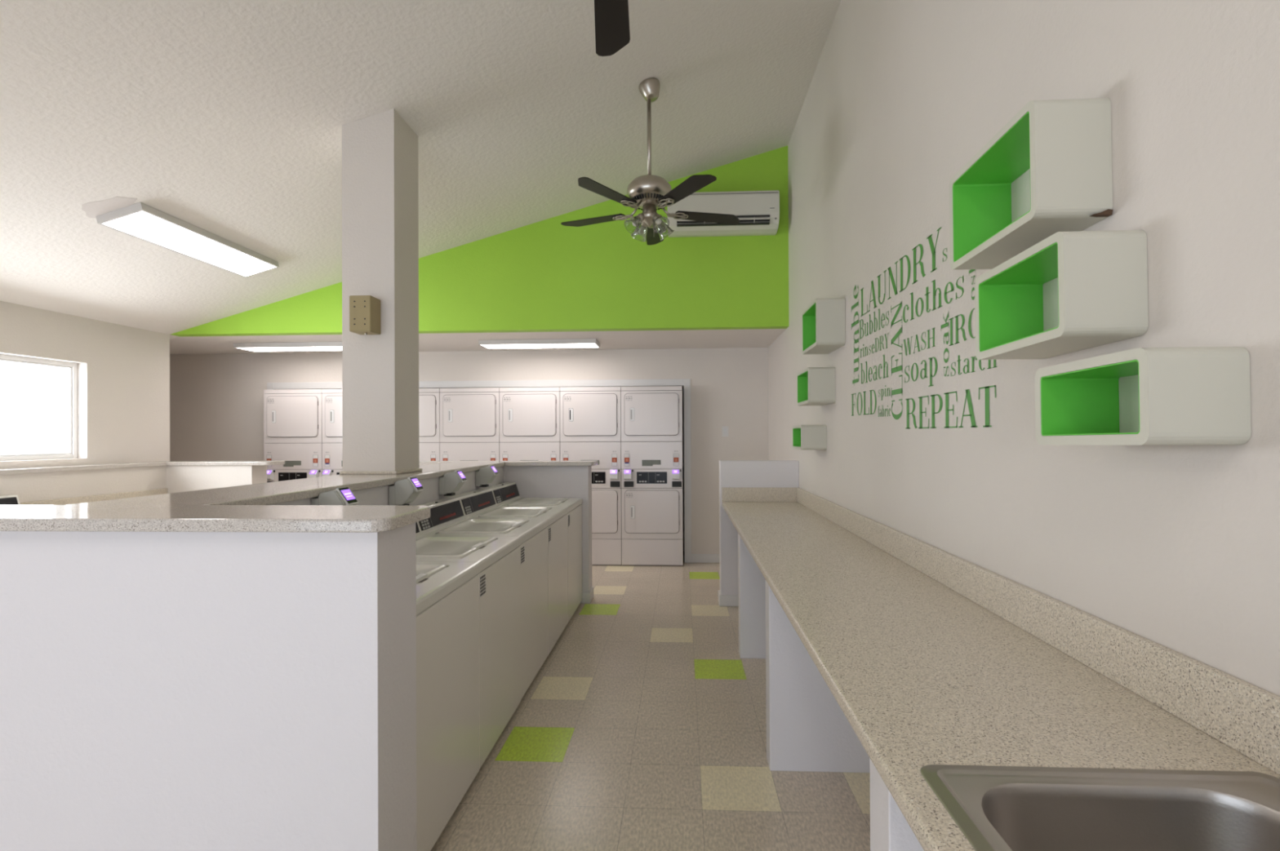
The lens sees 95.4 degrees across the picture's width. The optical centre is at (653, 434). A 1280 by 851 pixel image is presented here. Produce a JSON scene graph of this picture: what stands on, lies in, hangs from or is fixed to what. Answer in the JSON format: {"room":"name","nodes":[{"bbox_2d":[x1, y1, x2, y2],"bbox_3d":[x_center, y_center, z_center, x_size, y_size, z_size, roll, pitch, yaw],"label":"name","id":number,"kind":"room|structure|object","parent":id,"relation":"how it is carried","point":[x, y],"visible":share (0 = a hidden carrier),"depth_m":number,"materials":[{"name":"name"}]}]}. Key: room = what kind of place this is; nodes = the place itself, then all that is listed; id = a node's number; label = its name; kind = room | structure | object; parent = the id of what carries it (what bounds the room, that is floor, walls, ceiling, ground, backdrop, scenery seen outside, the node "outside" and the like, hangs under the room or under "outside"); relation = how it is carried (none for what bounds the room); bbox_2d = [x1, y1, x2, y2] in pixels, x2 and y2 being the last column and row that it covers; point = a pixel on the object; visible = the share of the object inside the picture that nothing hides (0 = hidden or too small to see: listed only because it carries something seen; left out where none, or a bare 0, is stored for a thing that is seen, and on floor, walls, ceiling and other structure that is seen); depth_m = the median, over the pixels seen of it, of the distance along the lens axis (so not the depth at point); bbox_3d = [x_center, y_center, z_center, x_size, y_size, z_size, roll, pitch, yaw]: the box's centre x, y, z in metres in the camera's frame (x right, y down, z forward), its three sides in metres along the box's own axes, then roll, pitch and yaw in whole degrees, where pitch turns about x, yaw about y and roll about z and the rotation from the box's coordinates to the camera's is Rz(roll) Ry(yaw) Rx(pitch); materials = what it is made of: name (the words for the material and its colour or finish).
{"room":"laundry","nodes":[
{"label":"laundry","id":0,"kind":"room"},
{"bbox_2d":[0,301,169,469],"bbox_3d":[-4.961,0.211,1.645,0.150,2.520,8.010,0,0,3],"label":"wall","id":1,"kind":"structure","parent":0,"point":[123,371],"depth_m":5.02,"materials":[{"name":"paint"}]},
{"bbox_2d":[0,354,77,461],"bbox_3d":[-4.895,-0.204,3.777,0.060,0.795,2.173,0,0,3],"label":"window","id":2,"kind":"structure","parent":1,"relation":"in","point":[72,368],"depth_m":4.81,"materials":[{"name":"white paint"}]},
{"bbox_2d":[0,465,266,502],"bbox_3d":[-4.357,0.874,2.414,0.975,1.195,6.409,0,0,3],"label":"wall","id":3,"kind":"structure","parent":0,"point":[38,486],"depth_m":5.04,"materials":[{"name":"paint"}]},
{"bbox_2d":[0,460,284,475],"bbox_3d":[-4.267,0.258,2.412,1.159,0.035,6.470,0,0,3],"label":"cap","id":4,"kind":"object","parent":3,"relation":"on","point":[91,467],"visible":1,"depth_m":5.08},
{"bbox_2d":[0,522,416,850],"bbox_3d":[-1.693,0.860,1.713,1.925,1.195,0.225,0,0,3],"label":"wall","id":5,"kind":"structure","parent":0,"point":[160,691],"depth_m":1.58,"materials":[{"name":"white paint"}]},
{"bbox_2d":[271,466,503,505],"bbox_3d":[-1.601,0.866,3.466,0.420,1.195,3.284,0,0,3],"label":"wall","id":6,"kind":"structure","parent":0,"point":[376,495],"depth_m":3.51,"materials":[{"name":"white paint"}]},
{"bbox_2d":[0,460,597,533],"bbox_3d":[-1.600,0.249,3.451,2.010,0.035,3.778,0,0,3],"label":"countertop","id":7,"kind":"structure","parent":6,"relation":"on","point":[246,508],"depth_m":1.70,"materials":[{"name":"beige stone"}]},
{"bbox_2d":[339,108,422,474],"bbox_3d":[-1.668,-0.841,3.575,0.343,2.147,0.343,0,0,3],"label":"column","id":8,"kind":"structure","parent":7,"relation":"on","point":[380,200],"depth_m":3.42,"materials":[{"name":"paint"}]},
{"bbox_2d":[349,295,380,335],"bbox_3d":[-1.666,-0.683,3.357,0.124,0.216,0.118,0,0,3],"label":"metal box","id":9,"kind":"object","parent":8,"relation":"attached to","point":[364,310],"visible":1,"depth_m":3.30,"materials":[{"name":"beige metal"}]},
{"bbox_2d":[0,0,840,339],"bbox_3d":[-1.924,-1.909,1.491,6.250,1.903,8.280,0,0,3],"label":"ceiling","id":10,"kind":"structure","parent":0,"point":[224,119],"depth_m":3.51,"materials":[{"name":"white paint"}]},
{"bbox_2d":[81,196,137,217],"bbox_3d":[-3.330,-1.396,3.571,0.335,0.098,0.186,0,0,-7],"label":"ceiling patch","id":11,"kind":"structure","parent":10,"relation":"attached to","point":[93,209],"depth_m":3.55,"materials":[{"name":"beige paint"}]},
{"bbox_2d":[95,202,279,277],"bbox_3d":[-3.286,-1.374,4.218,0.304,0.128,1.226,0,0,3],"label":"panel light","id":12,"kind":"object","parent":10,"relation":"attached to","point":[140,220],"visible":1,"depth_m":4.04,"materials":[{"name":"grey plastic"}]},
{"bbox_2d":[594,0,630,56],"bbox_3d":[-0.155,-1.840,1.665,1.233,1.035,1.228,0,0,3],"label":"ceiling fan","id":13,"kind":"object","parent":10,"relation":"hanging from","point":[612,33],"visible":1,"depth_m":2.12,"materials":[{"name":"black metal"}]},
{"bbox_2d":[560,77,739,245],"bbox_3d":[-0.033,-1.830,3.923,1.244,1.035,1.199,0,0,3],"label":"ceiling fan","id":14,"kind":"object","parent":10,"relation":"hanging from","point":[650,193],"visible":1,"depth_m":3.81,"materials":[{"name":"silver metal"}]},
{"bbox_2d":[169,347,768,554],"bbox_3d":[-2.536,0.252,7.199,7.740,2.457,0.760,0,0,3],"label":"wall","id":15,"kind":"structure","parent":0,"point":[216,401],"depth_m":6.77,"materials":[{"name":"paint"}]},
{"bbox_2d":[266,378,691,563],"bbox_3d":[-2.079,0.423,6.788,5.017,2.107,0.020,0,0,3],"label":"trim","id":16,"kind":"structure","parent":15,"relation":"attached to","point":[686,383],"depth_m":6.71,"materials":[{"name":"white paint"}]},
{"bbox_2d":[691,554,719,563],"bbox_3d":[-2.549,1.429,6.810,7.740,0.100,0.016,0,0,3],"label":"baseboard","id":17,"kind":"structure","parent":15,"relation":"attached to","point":[695,558],"depth_m":6.65,"materials":[{"name":"white paint"}]},
{"bbox_2d":[722,426,728,436],"bbox_3d":[0.818,-0.036,6.653,0.072,0.116,0.011,0,0,3],"label":"light switch","id":18,"kind":"object","parent":15,"relation":"attached to","point":[725,429],"visible":1,"depth_m":6.65,"materials":[{"name":"white paint"}]},
{"bbox_2d":[169,328,786,355],"bbox_3d":[-2.662,-1.040,6.264,7.890,0.120,1.429,0,0,3],"label":"ceiling","id":19,"kind":"structure","parent":0,"point":[748,338],"depth_m":6.03,"materials":[{"name":"white paint"}]},
{"bbox_2d":[233,342,342,351],"bbox_3d":[-3.837,-0.949,6.285,1.226,0.048,0.302,0,0,3],"label":"panel light","id":20,"kind":"object","parent":19,"relation":"attached to","point":[305,346],"visible":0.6,"depth_m":6.16,"materials":[{"name":"grey plastic"}]},
{"bbox_2d":[236,346,342,351],"bbox_3d":[-3.837,-0.930,6.285,1.198,0.006,0.274,0,0,3],"label":"diffuser","id":21,"kind":"object","parent":20,"relation":"attached to","point":[249,348],"depth_m":6.28,"materials":[{"name":"white plastic"}]},
{"bbox_2d":[478,338,599,349],"bbox_3d":[-1.200,-0.961,6.158,1.226,0.048,0.302,0,0,3],"label":"panel light","id":22,"kind":"object","parent":19,"relation":"attached to","point":[564,343],"visible":1,"depth_m":6.03,"materials":[{"name":"grey plastic"}]},
{"bbox_2d":[482,343,598,348],"bbox_3d":[-1.200,-0.942,6.158,1.198,0.006,0.274,0,0,3],"label":"diffuser","id":23,"kind":"object","parent":22,"relation":"attached to","point":[486,345],"depth_m":6.14,"materials":[{"name":"white plastic"}]},
{"bbox_2d":[171,146,788,337],"bbox_3d":[-1.803,-1.820,5.569,6.100,1.669,0.120,0,0,3],"label":"wall","id":24,"kind":"structure","parent":0,"point":[548,275],"depth_m":5.45,"materials":[{"name":"paint"}]},
{"bbox_2d":[667,190,779,237],"bbox_3d":[0.623,-2.006,5.282,0.995,0.339,0.221,0,0,3],"label":"air conditioner","id":25,"kind":"object","parent":24,"relation":"attached to","point":[757,212],"visible":0.71,"depth_m":5.19,"materials":[{"name":"beige plastic"}]},
{"bbox_2d":[503,466,591,592],"bbox_3d":[-1.525,0.871,5.202,1.925,1.195,0.190,0,0,3],"label":"wall","id":26,"kind":"structure","parent":0,"point":[531,482],"depth_m":5.08,"materials":[{"name":"white paint"}]},
{"bbox_2d":[580,586,593,603],"bbox_3d":[-0.615,1.417,5.156,0.133,0.095,0.216,0,0,3],"label":"baseboard","id":27,"kind":"structure","parent":26,"relation":"attached to","point":[587,597],"depth_m":5.05,"materials":[{"name":"white paint"}]},
{"bbox_2d":[431,551,870,850],"bbox_3d":[-2.697,1.465,2.542,8.230,0.001,10.668,0,0,3],"label":"floor","id":28,"kind":"structure","parent":0,"point":[642,727],"depth_m":2.63,"materials":[{"name":"beige tile"}]},
{"bbox_2d":[0,494,20,505],"bbox_3d":[-4.285,0.947,3.794,0.691,1.058,0.644,0,0,3],"label":"washing machine","id":29,"kind":"object","parent":28,"relation":"on","point":[7,500],"visible":0.05,"depth_m":4.07,"materials":[{"name":"white plastic"}]},
{"bbox_2d":[20,488,167,505],"bbox_3d":[-4.286,0.987,4.776,0.600,0.985,1.275,0,0,3],"label":"countertop","id":30,"kind":"structure","parent":28,"relation":"on","point":[73,500],"depth_m":4.78,"materials":[{"name":"laminate"}]},
{"bbox_2d":[263,389,322,482],"bbox_3d":[-4.138,0.483,7.037,0.685,2.007,0.792,0,0,3],"label":"dryer","id":31,"kind":"object","parent":28,"relation":"on","point":[292,418],"visible":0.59,"depth_m":6.69,"materials":[{"name":"white metal"}]},
{"bbox_2d":[321,389,342,476],"bbox_3d":[-3.450,0.480,7.004,0.685,2.007,0.792,0,0,3],"label":"dryer","id":32,"kind":"object","parent":28,"relation":"on","point":[331,399],"visible":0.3,"depth_m":6.67,"materials":[{"name":"white metal"}]},
{"bbox_2d":[418,388,439,461],"bbox_3d":[-2.761,0.477,6.971,0.685,2.007,0.792,0,0,3],"label":"dryer","id":33,"kind":"object","parent":28,"relation":"on","point":[428,398],"visible":0.14,"depth_m":6.61,"materials":[{"name":"white metal"}]},
{"bbox_2d":[415,561,479,850],"bbox_3d":[-1.097,0.927,2.165,0.691,1.058,0.644,0,0,3],"label":"washing machine","id":34,"kind":"object","parent":28,"relation":"on","point":[447,610],"visible":0.2,"depth_m":2.13,"materials":[{"name":"white metal"}]},
{"bbox_2d":[311,486,358,505],"bbox_3d":[-1.363,0.308,2.500,0.152,0.165,0.121,0,0,3],"label":"card reader","id":35,"kind":"object","parent":34,"relation":"on","point":[342,495],"visible":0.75,"depth_m":2.44,"materials":[{"name":"grey plastic"}]},
{"bbox_2d":[415,522,521,769],"bbox_3d":[-1.068,0.929,2.812,0.691,1.058,0.644,0,0,3],"label":"washing machine","id":36,"kind":"object","parent":28,"relation":"on","point":[499,557],"visible":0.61,"depth_m":2.75,"materials":[{"name":"white metal"}]},
{"bbox_2d":[388,476,423,505],"bbox_3d":[-1.332,0.310,3.144,0.152,0.165,0.121,0,0,3],"label":"card reader","id":37,"kind":"object","parent":36,"relation":"on","point":[405,491],"visible":0.97,"depth_m":3.09,"materials":[{"name":"white plastic"}]},
{"bbox_2d":[440,387,499,461],"bbox_3d":[-2.072,0.474,6.937,0.685,2.007,0.792,0,0,3],"label":"dryer","id":38,"kind":"object","parent":28,"relation":"on","point":[469,418],"visible":0.39,"depth_m":6.59,"materials":[{"name":"white metal"}]},
{"bbox_2d":[417,497,548,700],"bbox_3d":[-1.041,0.931,3.459,0.691,1.058,0.644,0,0,3],"label":"washing machine","id":39,"kind":"object","parent":28,"relation":"on","point":[447,518],"visible":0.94,"depth_m":3.42,"materials":[{"name":"white metal"}]},
{"bbox_2d":[439,470,466,496],"bbox_3d":[-1.301,0.312,3.785,0.152,0.165,0.121,0,0,3],"label":"card reader","id":40,"kind":"object","parent":39,"relation":"on","point":[451,482],"visible":1,"depth_m":3.73,"materials":[{"name":"white plastic"}]},
{"bbox_2d":[448,488,568,655],"bbox_3d":[-1.010,0.934,4.106,0.691,1.058,0.644,0,0,3],"label":"washing machine","id":41,"kind":"object","parent":28,"relation":"on","point":[480,504],"visible":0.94,"depth_m":4.04,"materials":[{"name":"white metal"}]},
{"bbox_2d":[475,465,498,487],"bbox_3d":[-1.269,0.314,4.445,0.152,0.165,0.121,0,0,3],"label":"card reader","id":42,"kind":"object","parent":41,"relation":"on","point":[486,475],"visible":1,"depth_m":4.39,"materials":[{"name":"white plastic"}]},
{"bbox_2d":[499,387,560,461],"bbox_3d":[-1.383,0.471,6.904,0.685,2.007,0.792,0,0,3],"label":"dryer","id":43,"kind":"object","parent":28,"relation":"on","point":[530,417],"visible":0.38,"depth_m":6.56,"materials":[{"name":"white metal"}]},
{"bbox_2d":[482,482,582,622],"bbox_3d":[-0.979,0.936,4.752,0.691,1.058,0.644,0,0,3],"label":"washing machine","id":44,"kind":"object","parent":28,"relation":"on","point":[506,494],"visible":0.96,"depth_m":4.69,"materials":[{"name":"white metal"}]},
{"bbox_2d":[560,386,622,565],"bbox_3d":[-0.695,0.468,6.871,0.685,2.007,0.792,0,0,3],"label":"dryer","id":45,"kind":"object","parent":28,"relation":"on","point":[590,417],"visible":0.6,"depth_m":6.52,"materials":[{"name":"white metal"}]},
{"bbox_2d":[610,481,619,487],"bbox_3d":[-0.432,0.552,6.509,0.107,0.062,0.011,0,0,3],"label":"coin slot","id":46,"kind":"object","parent":45,"relation":"on","point":[613,484],"depth_m":6.50,"materials":[{"name":"black"}]},
{"bbox_2d":[621,386,683,566],"bbox_3d":[-0.006,0.464,6.838,0.685,2.007,0.792,0,0,3],"label":"dryer","id":47,"kind":"object","parent":28,"relation":"on","point":[651,417],"visible":1,"depth_m":6.49,"materials":[{"name":"white metal"}]},
{"bbox_2d":[623,481,633,487],"bbox_3d":[-0.279,0.552,6.502,0.107,0.062,0.011,0,0,3],"label":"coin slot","id":48,"kind":"object","parent":47,"relation":"on","point":[626,484],"depth_m":6.50,"materials":[{"name":"black"}]},
{"bbox_2d":[671,481,681,487],"bbox_3d":[0.256,0.549,6.476,0.107,0.062,0.011,0,0,3],"label":"tray","id":49,"kind":"object","parent":47,"relation":"on","point":[674,484],"depth_m":6.47,"materials":[{"name":"black"}]},
{"bbox_2d":[721,487,1279,850],"bbox_3d":[0.758,0.942,1.855,0.651,1.010,6.184,0,0,3],"label":"countertop","id":50,"kind":"structure","parent":28,"relation":"on","point":[890,654],"depth_m":1.41,"materials":[{"name":"stone"}]},
{"bbox_2d":[920,764,1279,850],"bbox_3d":[0.710,0.645,0.681,0.569,0.194,0.573,0,0,3],"label":"sink","id":51,"kind":"object","parent":50,"relation":"in","point":[995,808],"visible":1,"depth_m":0.91,"materials":[{"name":"silver metal"}]},
{"bbox_2d":[981,783,1279,850],"bbox_3d":[0.696,0.645,0.679,0.444,0.183,0.483,0,0,3],"label":"basin","id":52,"kind":"object","parent":51,"relation":"in","point":[1020,817],"depth_m":0.91,"materials":[{"name":"silver metal"}]},
{"bbox_2d":[719,460,799,595],"bbox_3d":[0.903,0.840,5.012,0.665,1.235,0.135,0,0,3],"label":"wall","id":53,"kind":"structure","parent":0,"point":[732,473],"depth_m":4.96,"materials":[{"name":"white paint"}]},
{"bbox_2d":[718,590,738,606],"bbox_3d":[0.684,1.411,5.021,0.249,0.095,0.161,0,0,3],"label":"baseboard","id":54,"kind":"structure","parent":53,"relation":"attached to","point":[723,600],"depth_m":4.94,"materials":[{"name":"white paint"}]},
{"bbox_2d":[721,487,796,502],"bbox_3d":[0.893,0.508,4.935,0.629,0.121,0.020,0,0,3],"label":"backsplash","id":55,"kind":"structure","parent":53,"relation":"attached to","point":[728,494],"depth_m":4.93,"materials":[{"name":"stone"}]},
{"bbox_2d":[768,0,1279,696],"bbox_3d":[1.159,-0.754,1.994,0.150,4.400,9.590,0,0,3],"label":"wall","id":56,"kind":"structure","parent":0,"point":[1176,548],"depth_m":1.55,"materials":[{"name":"paint"}]},
{"bbox_2d":[792,425,826,449],"bbox_3d":[1.104,0.018,4.144,0.171,0.172,0.328,0,0,3],"label":"cube shelf","id":57,"kind":"object","parent":56,"relation":"attached to","point":[804,437],"visible":1,"depth_m":3.98,"materials":[{"name":"beige paint"}]},
{"bbox_2d":[796,367,835,405],"bbox_3d":[1.093,-0.321,3.940,0.171,0.232,0.380,0,0,3],"label":"cube shelf","id":58,"kind":"object","parent":56,"relation":"attached to","point":[815,386],"visible":1,"depth_m":3.75,"materials":[{"name":"beige paint"}]},
{"bbox_2d":[801,298,845,354],"bbox_3d":[1.081,-0.686,3.733,0.171,0.285,0.430,0,0,3],"label":"cube shelf","id":59,"kind":"object","parent":56,"relation":"attached to","point":[823,322],"visible":1,"depth_m":3.52,"materials":[{"name":"beige paint"}]},
{"bbox_2d":[851,226,996,429],"bbox_3d":[1.113,-0.438,2.610,0.001,0.831,1.573,0,0,3],"label":"wall decal","id":60,"kind":"object","parent":56,"relation":"attached to","point":[896,369],"depth_m":2.40,"materials":[{"name":"green plastic"}]},
{"bbox_2d":[949,97,1112,270],"bbox_3d":[0.976,-0.640,1.553,0.171,0.280,0.431,0,-1,3],"label":"cube shelf","id":61,"kind":"object","parent":56,"relation":"attached to","point":[1065,145],"visible":0.89,"depth_m":1.37,"materials":[{"name":"beige paint"}]},
{"bbox_2d":[796,487,1279,775],"bbox_3d":[1.070,0.496,1.841,0.022,0.121,6.184,0,0,3],"label":"backsplash","id":62,"kind":"structure","parent":56,"relation":"attached to","point":[1244,717],"depth_m":1.31,"materials":[{"name":"stone"}]},
{"bbox_2d":[974,230,1148,359],"bbox_3d":[0.972,-0.324,1.429,0.171,0.229,0.380,0,-1,3],"label":"cube shelf","id":63,"kind":"object","parent":56,"relation":"attached to","point":[1102,276],"visible":1,"depth_m":1.25,"materials":[{"name":"beige paint"}]},
{"bbox_2d":[1034,346,1251,445],"bbox_3d":[0.961,-0.067,1.180,0.171,0.175,0.328,0,-1,3],"label":"cube shelf","id":64,"kind":"object","parent":56,"relation":"attached to","point":[1197,396],"visible":1,"depth_m":1.02,"materials":[{"name":"beige paint"}]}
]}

